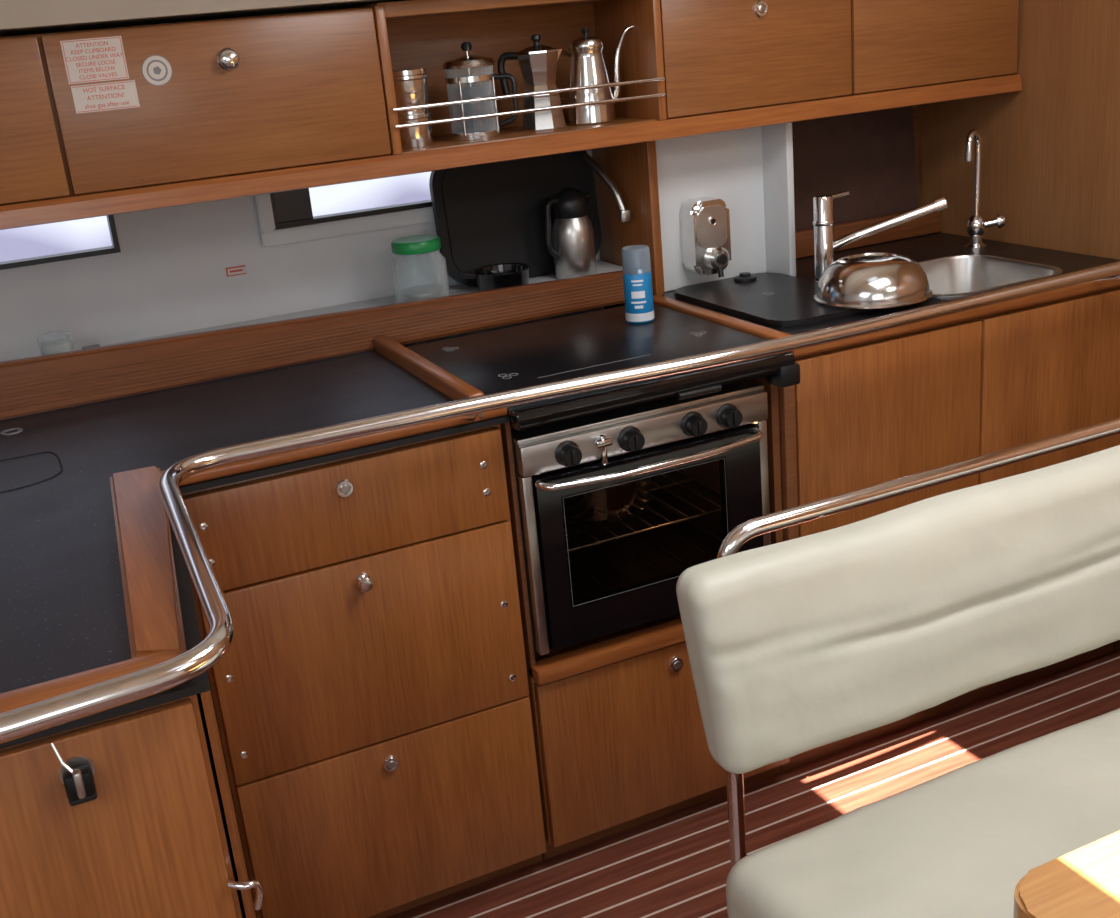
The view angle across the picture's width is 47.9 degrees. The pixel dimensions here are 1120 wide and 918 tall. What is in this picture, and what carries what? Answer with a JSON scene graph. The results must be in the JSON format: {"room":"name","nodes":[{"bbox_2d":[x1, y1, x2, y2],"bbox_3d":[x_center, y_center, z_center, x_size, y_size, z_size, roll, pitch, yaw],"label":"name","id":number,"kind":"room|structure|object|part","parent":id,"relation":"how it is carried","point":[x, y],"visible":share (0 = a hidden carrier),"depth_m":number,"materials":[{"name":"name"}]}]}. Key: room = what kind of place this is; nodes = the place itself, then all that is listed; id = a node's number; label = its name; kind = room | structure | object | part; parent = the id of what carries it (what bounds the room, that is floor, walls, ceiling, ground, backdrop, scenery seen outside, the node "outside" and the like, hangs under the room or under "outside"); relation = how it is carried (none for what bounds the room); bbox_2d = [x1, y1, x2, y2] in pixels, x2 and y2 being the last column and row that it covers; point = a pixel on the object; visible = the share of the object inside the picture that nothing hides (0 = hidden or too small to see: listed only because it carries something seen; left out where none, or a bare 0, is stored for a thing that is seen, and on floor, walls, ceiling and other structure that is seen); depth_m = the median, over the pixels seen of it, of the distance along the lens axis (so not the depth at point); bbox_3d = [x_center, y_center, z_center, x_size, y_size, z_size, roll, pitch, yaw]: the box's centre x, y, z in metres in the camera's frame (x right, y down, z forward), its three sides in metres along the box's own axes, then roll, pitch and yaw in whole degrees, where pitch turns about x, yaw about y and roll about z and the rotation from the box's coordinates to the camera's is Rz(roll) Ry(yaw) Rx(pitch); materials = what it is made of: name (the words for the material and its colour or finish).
{"room":"ship interior","nodes":[
{"label":"ship interior","id":0,"kind":"room"},
{"bbox_2d":[0,0,406,36],"bbox_3d":[-0.006,-0.542,0.640,3.900,0.475,3.800,-13,21,-22],"label":"ceiling","id":1,"kind":"structure","parent":0,"point":[17,17],"depth_m":1.97,"materials":[{"name":"plastic"}]},
{"bbox_2d":[0,9,603,361],"bbox_3d":[-0.751,-0.372,2.535,3.900,2.100,0.030,-13,21,-22],"label":"wall","id":2,"kind":"structure","parent":0,"point":[168,275],"depth_m":2.52,"materials":[{"name":"white paint"}]},
{"bbox_2d":[0,215,120,269],"bbox_3d":[-1.154,-0.401,2.330,0.632,0.130,0.038,-13,21,-22],"label":"frame","id":3,"kind":"object","parent":2,"relation":"attached to","point":[115,248],"visible":0.58,"depth_m":2.42,"materials":[{"name":"black plastic"}]},
{"bbox_2d":[225,265,246,276],"bbox_3d":[-0.658,-0.382,2.559,0.040,0.018,0.001,-13,21,-22],"label":"wall label","id":4,"kind":"object","parent":2,"relation":"attached to","point":[237,270],"visible":1,"depth_m":2.56,"materials":[{"name":"paper"}]},
{"bbox_2d":[274,188,312,222],"bbox_3d":[-0.550,-0.542,2.574,0.075,0.110,0.006,-13,21,-22],"label":"tinted edge","id":5,"kind":"object","parent":2,"relation":"attached to","point":[293,205],"visible":0.64,"depth_m":2.58,"materials":[{"name":"black glass"}]},
{"bbox_2d":[254,193,434,246],"bbox_3d":[-0.364,-0.564,2.635,0.545,0.160,0.014,-13,21,-22],"label":"surround","id":6,"kind":"object","parent":2,"relation":"attached to","point":[269,236],"visible":0.6,"depth_m":2.60,"materials":[{"name":"white plastic"}]},
{"bbox_2d":[270,193,431,229],"bbox_3d":[-0.376,-0.585,2.653,0.485,0.130,0.038,-13,21,-22],"label":"frame","id":7,"kind":"object","parent":2,"relation":"attached to","point":[426,203],"visible":0.2,"depth_m":2.63,"materials":[{"name":"black plastic"}]},
{"bbox_2d":[0,0,1021,229],"bbox_3d":[-0.713,-0.607,2.209,3.625,0.292,0.405,-13,21,-22],"label":"upper cabinet","id":8,"kind":"object","parent":2,"relation":"attached to","point":[255,105],"visible":0.97,"depth_m":2.25,"materials":[{"name":"brown wood"}]},
{"bbox_3d":[-1.143,-0.460,1.851,0.758,0.245,0.019,-13,21,-22],"label":"door","id":9,"kind":"part","parent":8,"relation":"part of","materials":[{"name":"brown wood"}]},
{"bbox_2d":[60,36,139,113],"bbox_3d":[-0.728,-0.609,1.996,0.100,0.110,0.001,-13,21,-22],"label":"warning label","id":10,"kind":"object","parent":8,"relation":"attached to","point":[103,58],"visible":1,"depth_m":2.00,"materials":[{"name":"paper"}]},
{"bbox_2d":[141,55,172,85],"bbox_3d":[-0.649,-0.626,2.029,0.048,0.048,0.002,-13,21,-22],"label":"round sticker","id":11,"kind":"object","parent":8,"relation":"attached to","point":[156,69],"visible":1,"depth_m":2.03,"materials":[{"name":"grey"}]},
{"bbox_3d":[-0.554,-0.600,2.095,0.536,0.245,0.019,-13,21,-22],"label":"door","id":12,"kind":"part","parent":8,"relation":"part of","materials":[{"name":"brown wood"}]},
{"bbox_2d":[392,68,432,148],"bbox_3d":[-0.276,-0.643,2.310,0.084,0.139,0.084,-13,21,-22],"label":"coffee canister","id":13,"kind":"object","parent":8,"relation":"on","point":[410,84],"visible":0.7,"depth_m":2.28,"materials":[{"name":"metal"}]},
{"bbox_2d":[392,68,428,112],"bbox_3d":[-0.279,-0.673,2.299,0.084,0.075,0.084,-13,21,-22],"label":"cup","id":14,"kind":"object","parent":13,"relation":"on","point":[410,84],"depth_m":2.27,"materials":[{"name":"silver metal"}]},
{"bbox_2d":[398,110,432,148],"bbox_3d":[-0.273,-0.608,2.322,0.078,0.064,0.078,-13,21,-22],"label":"cup","id":15,"kind":"object","parent":13,"relation":"on","point":[418,136],"depth_m":2.29,"materials":[{"name":"silver metal"}]},
{"bbox_2d":[442,42,518,141],"bbox_3d":[-0.154,-0.693,2.365,0.126,0.175,0.100,-13,21,-22],"label":"press","id":16,"kind":"object","parent":8,"relation":"on","point":[484,128],"visible":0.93,"depth_m":2.34,"materials":[{"name":"clear glass"}]},
{"bbox_3d":[-0.173,-0.765,2.335,0.022,0.017,0.022,-13,21,-22],"label":"plunger knob","id":17,"kind":"part","parent":16,"relation":"part of","materials":[{"name":"black plastic"}]},
{"bbox_3d":[-0.170,-0.724,2.349,0.006,0.077,0.006,-13,21,-22],"label":"plunger rod","id":18,"kind":"part","parent":16,"relation":"part of","materials":[{"name":"silver metal"}]},
{"bbox_3d":[-0.171,-0.740,2.343,0.100,0.020,0.100,-13,21,-22],"label":"lid","id":19,"kind":"part","parent":16,"relation":"part of","materials":[{"name":"silver metal"}]},
{"bbox_3d":[-0.098,-0.673,2.361,0.040,0.096,0.011,-2,19,8],"label":"handle","id":20,"kind":"part","parent":16,"relation":"part of","materials":[{"name":"black plastic"}]},
{"bbox_3d":[-0.047,-0.667,2.301,0.542,0.007,0.007,-13,21,-22],"label":"fiddle rail","id":21,"kind":"part","parent":8,"relation":"part of","materials":[{"name":"silver metal"}]},
{"bbox_3d":[-0.044,-0.640,2.310,0.542,0.007,0.007,-13,21,-22],"label":"fiddle rail","id":22,"kind":"part","parent":8,"relation":"part of","materials":[{"name":"silver metal"}]},
{"bbox_2d":[497,34,565,131],"bbox_3d":[-0.048,-0.725,2.426,0.116,0.177,0.090,13,26,42],"label":"moka pot","id":23,"kind":"object","parent":8,"relation":"on","point":[538,63],"visible":0.94,"depth_m":2.39,"materials":[{"name":"silver metal"}]},
{"bbox_3d":[-0.097,-0.741,2.423,0.048,0.079,0.014,1,20,19],"label":"handle","id":24,"kind":"part","parent":23,"relation":"part of","materials":[{"name":"black plastic"}]},
{"bbox_3d":[-0.045,-0.794,2.388,0.020,0.022,0.020,-13,21,-22],"label":"lid knob","id":25,"kind":"part","parent":23,"relation":"part of","materials":[{"name":"black plastic"}]},
{"bbox_3d":[-0.044,-0.778,2.393,0.079,0.014,0.079,-6,19,-1],"label":"lid","id":26,"kind":"part","parent":23,"relation":"part of","materials":[{"name":"silver metal"}]},
{"bbox_2d":[559,24,633,125],"bbox_3d":[0.069,-0.754,2.476,0.149,0.179,0.110,-13,21,-22],"label":"gooseneck kettle","id":27,"kind":"object","parent":8,"relation":"on","point":[588,66],"visible":0.74,"depth_m":2.44,"materials":[{"name":"silver metal"}]},
{"bbox_3d":[0.003,-0.755,2.484,0.051,0.104,0.009,4,21,25],"label":"handle","id":28,"kind":"part","parent":27,"relation":"part of","materials":[{"name":"silver metal"}]},
{"bbox_3d":[0.050,-0.825,2.436,0.018,0.017,0.018,-13,21,-22],"label":"lid knob","id":29,"kind":"part","parent":27,"relation":"part of","materials":[{"name":"black plastic"}]},
{"bbox_3d":[0.051,-0.810,2.442,0.068,0.017,0.068,-13,21,-22],"label":"lid","id":30,"kind":"part","parent":27,"relation":"part of","materials":[{"name":"silver metal"}]},
{"bbox_3d":[0.118,-0.767,2.463,0.064,0.151,0.018,-5,19,2],"label":"spout","id":31,"kind":"part","parent":27,"relation":"part of","materials":[{"name":"silver metal"}]},
{"bbox_3d":[0.392,-0.823,2.487,0.437,0.245,0.019,-13,21,-22],"label":"door","id":32,"kind":"part","parent":8,"relation":"part of","materials":[{"name":"brown wood"}]},
{"bbox_3d":[0.792,-0.918,2.653,0.438,0.245,0.019,-13,21,-22],"label":"door","id":33,"kind":"part","parent":8,"relation":"part of","materials":[{"name":"brown wood"}]},
{"bbox_2d":[583,153,630,221],"bbox_3d":[0.099,-0.581,2.696,0.024,0.141,0.120,-21,24,-38],"label":"gooseneck lamp","id":34,"kind":"object","parent":2,"relation":"attached to","point":[624,214],"visible":1,"depth_m":2.67,"materials":[{"name":"metal"}]},
{"bbox_2d":[592,141,664,294],"bbox_3d":[0.146,-0.540,2.747,0.021,0.334,0.260,-13,21,-22],"label":"partition panel","id":35,"kind":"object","parent":2,"relation":"attached to","point":[632,168],"depth_m":2.69,"materials":[{"name":"brown wood"}]},
{"bbox_2d":[655,127,765,291],"bbox_3d":[0.320,-0.547,2.720,0.273,0.334,0.020,-13,21,-22],"label":"wall","id":36,"kind":"structure","parent":0,"point":[727,166],"depth_m":2.71,"materials":[{"name":"white paint"}]},
{"bbox_2d":[679,197,730,276],"bbox_3d":[0.316,-0.470,2.681,0.088,0.163,0.084,-13,21,-22],"label":"soap dispenser","id":37,"kind":"object","parent":36,"relation":"attached to","point":[705,239],"visible":1,"depth_m":2.66,"materials":[{"name":"silver metal"}]},
{"bbox_3d":[0.321,-0.490,2.656,0.068,0.086,0.006,-13,21,-22],"label":"panel","id":38,"kind":"part","parent":37,"relation":"part of","materials":[{"name":"metal"}]},
{"bbox_2d":[386,649,1119,917],"bbox_3d":[0.119,1.116,1.286,3.900,0.040,3.950,-13,21,-22],"label":"floor","id":39,"kind":"structure","parent":0,"point":[677,864],"depth_m":2.40,"materials":[{"name":"brown wood"}]},
{"bbox_2d":[0,675,263,917],"bbox_3d":[-1.251,0.653,1.601,1.661,0.868,1.226,-13,21,-22],"label":"base cabinet","id":40,"kind":"object","parent":39,"relation":"on","point":[130,815],"visible":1,"depth_m":1.24,"materials":[{"name":"brown wood"}]},
{"bbox_3d":[-0.467,0.284,1.186,0.024,0.037,0.006,1,20,17],"label":"catch lever","id":41,"kind":"part","parent":40,"relation":"part of","materials":[{"name":"silver metal"}]},
{"bbox_3d":[-0.462,0.299,1.206,0.032,0.032,0.004,-13,21,-22],"label":"catch plate","id":42,"kind":"part","parent":40,"relation":"part of","materials":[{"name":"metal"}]},
{"bbox_3d":[-0.423,0.534,1.671,0.005,0.800,0.604,-11,20,-17],"label":"panel","id":43,"kind":"part","parent":40,"relation":"part of","materials":[{"name":"brown wood"}]},
{"bbox_2d":[0,232,1119,748],"bbox_3d":[-0.467,-0.076,1.919,3.625,0.157,1.431,-13,21,-22],"label":"countertop","id":44,"kind":"structure","parent":40,"relation":"on","point":[95,583],"depth_m":2.10,"materials":[{"name":"laminate"}]},
{"bbox_2d":[36,330,99,354],"bbox_3d":[-0.907,-0.205,2.331,0.106,0.065,0.062,-13,21,-22],"label":"plastic tub","id":45,"kind":"object","parent":44,"relation":"on","point":[63,345],"visible":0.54,"depth_m":2.31,"materials":[{"name":"clear plastic"}]},
{"bbox_2d":[391,235,449,302],"bbox_3d":[-0.287,-0.383,2.573,0.112,0.134,0.112,-13,21,-22],"label":"glass jar","id":46,"kind":"object","parent":44,"relation":"on","point":[416,244],"visible":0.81,"depth_m":2.54,"materials":[{"name":"white"}]},
{"bbox_3d":[-0.292,-0.435,2.555,0.100,0.023,0.100,-13,21,-22],"label":"lid","id":47,"kind":"part","parent":46,"relation":"part of","materials":[{"name":"green plastic"}]},
{"bbox_2d":[461,263,530,290],"bbox_3d":[-0.124,-0.381,2.648,0.122,0.053,0.135,4,21,25],"label":"saucepan","id":48,"kind":"object","parent":44,"relation":"on","point":[502,275],"visible":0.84,"depth_m":2.62,"materials":[{"name":"metal"}]},
{"bbox_3d":[-0.190,-0.382,2.619,0.034,0.021,0.012,-16,21,-27],"label":"pan handle","id":49,"kind":"part","parent":48,"relation":"part of","materials":[{"name":"black plastic"}]},
{"bbox_2d":[429,150,600,286],"bbox_3d":[-0.091,-0.535,2.728,0.375,0.281,0.053,-13,21,-22],"label":"serving tray","id":50,"kind":"object","parent":44,"relation":"on","point":[491,213],"visible":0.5,"depth_m":2.70,"materials":[{"name":"black plastic"}]},
{"bbox_2d":[0,261,1119,743],"bbox_3d":[-0.235,0.045,1.616,3.486,0.060,0.582,-21,24,-38],"label":"handrail","id":51,"kind":"object","parent":44,"relation":"attached to","point":[42,715],"visible":1,"depth_m":1.79,"materials":[{"name":"silver metal"}]},
{"bbox_2d":[545,188,596,278],"bbox_3d":[0.025,-0.483,2.695,0.090,0.190,0.102,2,20,20],"label":"thermos jug","id":52,"kind":"object","parent":44,"relation":"on","point":[573,249],"visible":0.97,"depth_m":2.67,"materials":[{"name":"metal"}]},
{"bbox_3d":[-0.015,-0.487,2.670,0.042,0.129,0.014,-17,22,-30],"label":"handle","id":53,"kind":"part","parent":52,"relation":"part of","materials":[{"name":"black plastic"}]},
{"bbox_2d":[674,273,877,326],"bbox_3d":[0.434,-0.327,2.548,0.260,0.013,0.430,-13,21,-22],"label":"cover","id":54,"kind":"object","parent":44,"relation":"on","point":[772,299],"visible":0.86,"depth_m":2.52,"materials":[{"name":"black laminate"}]},
{"bbox_2d":[734,272,755,281],"bbox_3d":[0.398,-0.392,2.707,0.048,0.014,0.048,-13,21,-22],"label":"plug","id":55,"kind":"object","parent":54,"relation":"on","point":[744,276],"visible":1,"depth_m":2.69,"materials":[{"name":"black plastic"}]},
{"bbox_2d":[814,253,932,308],"bbox_3d":[0.604,-0.352,2.437,0.224,0.076,0.224,-13,21,-22],"label":"mixing bowl","id":56,"kind":"object","parent":54,"relation":"on","point":[866,280],"visible":1,"depth_m":2.37,"materials":[{"name":"silver metal"}]},
{"bbox_2d":[792,106,917,230],"bbox_3d":[0.659,-0.665,2.990,0.460,0.320,0.046,-13,21,-22],"label":"panel","id":57,"kind":"object","parent":44,"relation":"on","point":[870,156],"visible":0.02,"depth_m":3.00,"materials":[{"name":"brown wood"}]},
{"bbox_2d":[813,191,947,281],"bbox_3d":[0.661,-0.466,2.625,0.275,0.185,0.071,-4,19,4],"label":"mixer tap","id":58,"kind":"object","parent":44,"relation":"on","point":[825,245],"visible":0.83,"depth_m":2.60,"materials":[{"name":"silver metal"}]},
{"bbox_3d":[0.577,-0.547,2.615,0.059,0.012,0.010,-17,22,-31],"label":"lever","id":59,"kind":"part","parent":58,"relation":"part of","materials":[{"name":"silver metal"}]},
{"bbox_3d":[0.673,-0.482,2.601,0.226,0.091,0.020,-3,19,6],"label":"spout","id":60,"kind":"part","parent":58,"relation":"part of","materials":[{"name":"silver metal"}]},
{"bbox_2d":[653,232,1119,334],"bbox_3d":[0.665,-0.385,2.712,0.857,0.024,0.650,-13,21,-22],"label":"countertop","id":61,"kind":"structure","parent":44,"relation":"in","point":[934,245],"depth_m":2.77,"materials":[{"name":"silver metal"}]},
{"bbox_2d":[791,281,1119,356],"bbox_3d":[0.799,-0.291,2.399,0.889,0.028,0.055,-13,21,-22],"label":"trim","id":62,"kind":"structure","parent":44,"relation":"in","point":[1083,288],"depth_m":2.36,"materials":[{"name":"brown wood"}]},
{"bbox_2d":[964,129,1004,249],"bbox_3d":[0.944,-0.607,2.829,0.109,0.267,0.063,-10,19,-12],"label":"tap","id":63,"kind":"object","parent":44,"relation":"on","point":[976,225],"visible":1,"depth_m":2.84,"materials":[{"name":"silver metal"}]},
{"bbox_3d":[0.978,-0.535,2.851,0.046,0.024,0.016,-1,19,12],"label":"valve handle","id":64,"kind":"part","parent":63,"relation":"part of","materials":[{"name":"silver metal"}]},
{"bbox_2d":[918,255,1061,296],"bbox_3d":[0.831,-0.322,2.644,0.355,0.134,0.320,-13,21,-22],"label":"sink","id":65,"kind":"object","parent":44,"relation":"in","point":[955,275],"visible":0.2,"depth_m":2.77,"materials":[{"name":"metal"}]},
{"bbox_2d":[182,424,545,917],"bbox_3d":[-0.398,0.335,2.289,0.521,0.868,0.585,-13,21,-22],"label":"base cabinet","id":66,"kind":"object","parent":39,"relation":"on","point":[370,694],"visible":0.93,"depth_m":2.03,"materials":[{"name":"brown wood"}]},
{"bbox_2d":[161,407,507,486],"bbox_3d":[-0.332,-0.026,1.922,0.550,0.020,0.041,-13,21,-22],"label":"trim","id":67,"kind":"structure","parent":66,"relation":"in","point":[254,468],"depth_m":1.90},
{"bbox_3d":[-0.320,0.077,1.952,0.506,0.156,0.019,-13,21,-22],"label":"drawer","id":68,"kind":"part","parent":66,"relation":"part of","materials":[{"name":"brown wood"}]},
{"bbox_3d":[-0.298,0.307,2.031,0.506,0.324,0.019,-13,21,-22],"label":"drawer","id":69,"kind":"part","parent":66,"relation":"part of","materials":[{"name":"brown wood"}]},
{"bbox_3d":[-0.270,0.613,2.137,0.506,0.318,0.019,-13,21,-22],"label":"drawer","id":70,"kind":"part","parent":66,"relation":"part of","materials":[{"name":"brown wood"}]},
{"bbox_2d":[500,376,789,858],"bbox_3d":[0.076,0.221,2.492,0.523,0.868,0.572,-13,21,-22],"label":"base cabinet","id":71,"kind":"object","parent":39,"relation":"on","point":[621,744],"visible":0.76,"depth_m":2.27,"materials":[{"name":"brown wood"}]},
{"bbox_2d":[406,304,799,654],"bbox_3d":[0.079,0.009,2.381,0.540,0.448,0.565,-13,21,-22],"label":"oven","id":72,"kind":"object","parent":71,"relation":"in","point":[622,490],"visible":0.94,"depth_m":2.20,"materials":[{"name":"black metal"}]},
{"bbox_3d":[0.018,-0.006,2.047,0.035,0.035,0.022,-13,21,-22],"label":"knob","id":73,"kind":"part","parent":72,"relation":"part of","materials":[{"name":"black plastic"}]},
{"bbox_2d":[541,452,650,523],"bbox_3d":[0.071,0.043,2.339,0.212,0.097,0.212,-13,21,-22],"label":"pot","id":74,"kind":"object","parent":72,"relation":"on","point":[623,501],"depth_m":2.26,"materials":[{"name":"metal"}]},
{"bbox_3d":[0.052,-0.197,2.329,0.540,0.021,0.525,-13,21,-22],"label":"lid","id":75,"kind":"part","parent":72,"relation":"part of","materials":[{"name":"black glass"}]},
{"bbox_3d":[0.070,-0.016,2.078,0.011,0.052,0.018,-13,21,-22],"label":"lock lever","id":76,"kind":"part","parent":72,"relation":"part of","materials":[{"name":"silver metal"}]},
{"bbox_3d":[0.122,-0.030,2.091,0.035,0.035,0.022,-13,21,-22],"label":"knob","id":77,"kind":"part","parent":72,"relation":"part of","materials":[{"name":"black plastic"}]},
{"bbox_2d":[622,245,653,323],"bbox_3d":[0.152,-0.342,2.464,0.057,0.145,0.057,-13,21,-22],"label":"aerosol can","id":78,"kind":"object","parent":72,"relation":"on","point":[636,264],"visible":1,"depth_m":2.44,"materials":[{"name":"blue paint"}]},
{"bbox_2d":[631,291,644,298],"bbox_3d":[0.152,-0.318,2.444,0.026,0.014,0.003,-4,19,5],"label":"print","id":79,"kind":"object","parent":78,"relation":"on","point":[634,294],"depth_m":2.44,"materials":[{"name":"white paint"}]},
{"bbox_2d":[631,301,645,303],"bbox_3d":[0.153,-0.304,2.449,0.029,0.004,0.004,-4,19,5],"label":"print","id":80,"kind":"object","parent":78,"relation":"on","point":[632,302],"depth_m":2.45,"materials":[{"name":"white paint"}]},
{"bbox_3d":[0.145,-0.047,2.134,0.473,0.052,0.032,-13,21,-22],"label":"control panel","id":81,"kind":"part","parent":72,"relation":"part of","materials":[{"name":"metal"}]},
{"bbox_3d":[0.164,0.132,2.192,0.431,0.311,0.024,-13,21,-22],"label":"door frame","id":82,"kind":"part","parent":72,"relation":"part of","materials":[{"name":"black metal"}]},
{"bbox_3d":[0.163,0.004,2.121,0.435,0.019,0.040,-13,21,-22],"label":"door handle","id":83,"kind":"part","parent":72,"relation":"part of","materials":[{"name":"silver metal"}]},
{"bbox_3d":[0.232,-0.056,2.136,0.035,0.035,0.022,-13,21,-22],"label":"knob","id":84,"kind":"part","parent":72,"relation":"part of","materials":[{"name":"black plastic"}]},
{"bbox_3d":[0.295,-0.071,2.162,0.035,0.035,0.022,-13,21,-22],"label":"knob","id":85,"kind":"part","parent":72,"relation":"part of","materials":[{"name":"black plastic"}]},
{"bbox_2d":[527,613,680,843],"bbox_3d":[0.088,0.416,2.575,0.523,0.345,0.540,-13,21,-22],"label":"drawer","id":86,"kind":"object","parent":71,"relation":"in","point":[533,686],"depth_m":2.26,"materials":[{"name":"brown wood"}]},
{"bbox_3d":[0.203,0.492,2.330,0.511,0.330,0.019,-13,21,-22],"label":"door panel","id":87,"kind":"part","parent":71,"relation":"part of","materials":[{"name":"brown wood"}]},
{"bbox_2d":[603,286,1119,772],"bbox_3d":[0.692,0.048,2.826,0.908,0.868,0.700,-13,21,-22],"label":"base cabinet","id":88,"kind":"object","parent":39,"relation":"on","point":[873,412],"visible":0.18,"depth_m":2.41,"materials":[{"name":"brown wood"}]},
{"bbox_3d":[0.638,0.151,2.439,0.423,0.785,0.019,-13,21,-22],"label":"door","id":89,"kind":"part","parent":88,"relation":"part of","materials":[{"name":"brown wood"}]},
{"bbox_3d":[1.036,0.057,2.604,0.446,0.785,0.019,-13,21,-22],"label":"door","id":90,"kind":"part","parent":88,"relation":"part of","materials":[{"name":"brown wood"}]},
{"bbox_2d":[676,417,1119,917],"bbox_3d":[0.891,0.437,1.710,1.382,0.827,0.690,-13,21,-22],"label":"upholstered bench","id":91,"kind":"object","parent":39,"relation":"on","point":[796,646],"visible":1,"depth_m":1.62,"materials":[{"name":"beige leather"}]},
{"bbox_2d":[676,445,1119,773],"bbox_3d":[0.786,0.126,1.817,1.360,0.252,0.136,-13,21,-22],"label":"cushion","id":92,"kind":"object","parent":91,"relation":"on","point":[796,646],"depth_m":1.64,"materials":[{"name":"beige leather"}]},
{"bbox_2d":[726,708,1119,917],"bbox_3d":[0.922,0.464,1.635,1.370,0.135,0.520,-13,21,-22],"label":"seat cushion","id":93,"kind":"object","parent":91,"relation":"on","point":[959,842],"depth_m":1.56,"materials":[{"name":"beige leather"}]},
{"bbox_2d":[1013,831,1119,917],"bbox_3d":[0.999,0.680,1.169,1.012,0.703,0.592,-13,21,-22],"label":"table","id":94,"kind":"object","parent":39,"relation":"on","point":[1084,882],"visible":1,"depth_m":1.11,"materials":[{"name":"brown wood"}]},
{"bbox_2d":[761,122,795,275],"bbox_3d":[0.445,-0.582,2.788,0.018,0.334,0.230,-13,21,-22],"label":"wall","id":95,"kind":"structure","parent":0,"point":[777,140],"depth_m":2.72,"materials":[{"name":"white paint"}]},
{"bbox_2d":[912,105,918,189],"bbox_3d":[0.635,-0.685,3.033,0.548,0.334,0.030,-13,21,-22],"label":"wall","id":96,"kind":"structure","parent":0,"point":[916,107],"depth_m":3.10,"materials":[{"name":"brown wood"}]},
{"bbox_2d":[918,0,1119,651],"bbox_3d":[1.677,-0.255,1.544,0.030,2.100,3.800,-13,21,-22],"label":"wall","id":97,"kind":"structure","parent":0,"point":[1050,163],"depth_m":2.73,"materials":[{"name":"brown wood"}]},
{"bbox_2d":[795,211,940,258],"bbox_3d":[0.696,-0.534,3.002,0.520,0.061,0.025,-13,21,-22],"label":"trim","id":98,"kind":"structure","parent":97,"relation":"attached to","point":[930,223],"depth_m":3.01,"materials":[{"name":"brown wood"}]}
]}

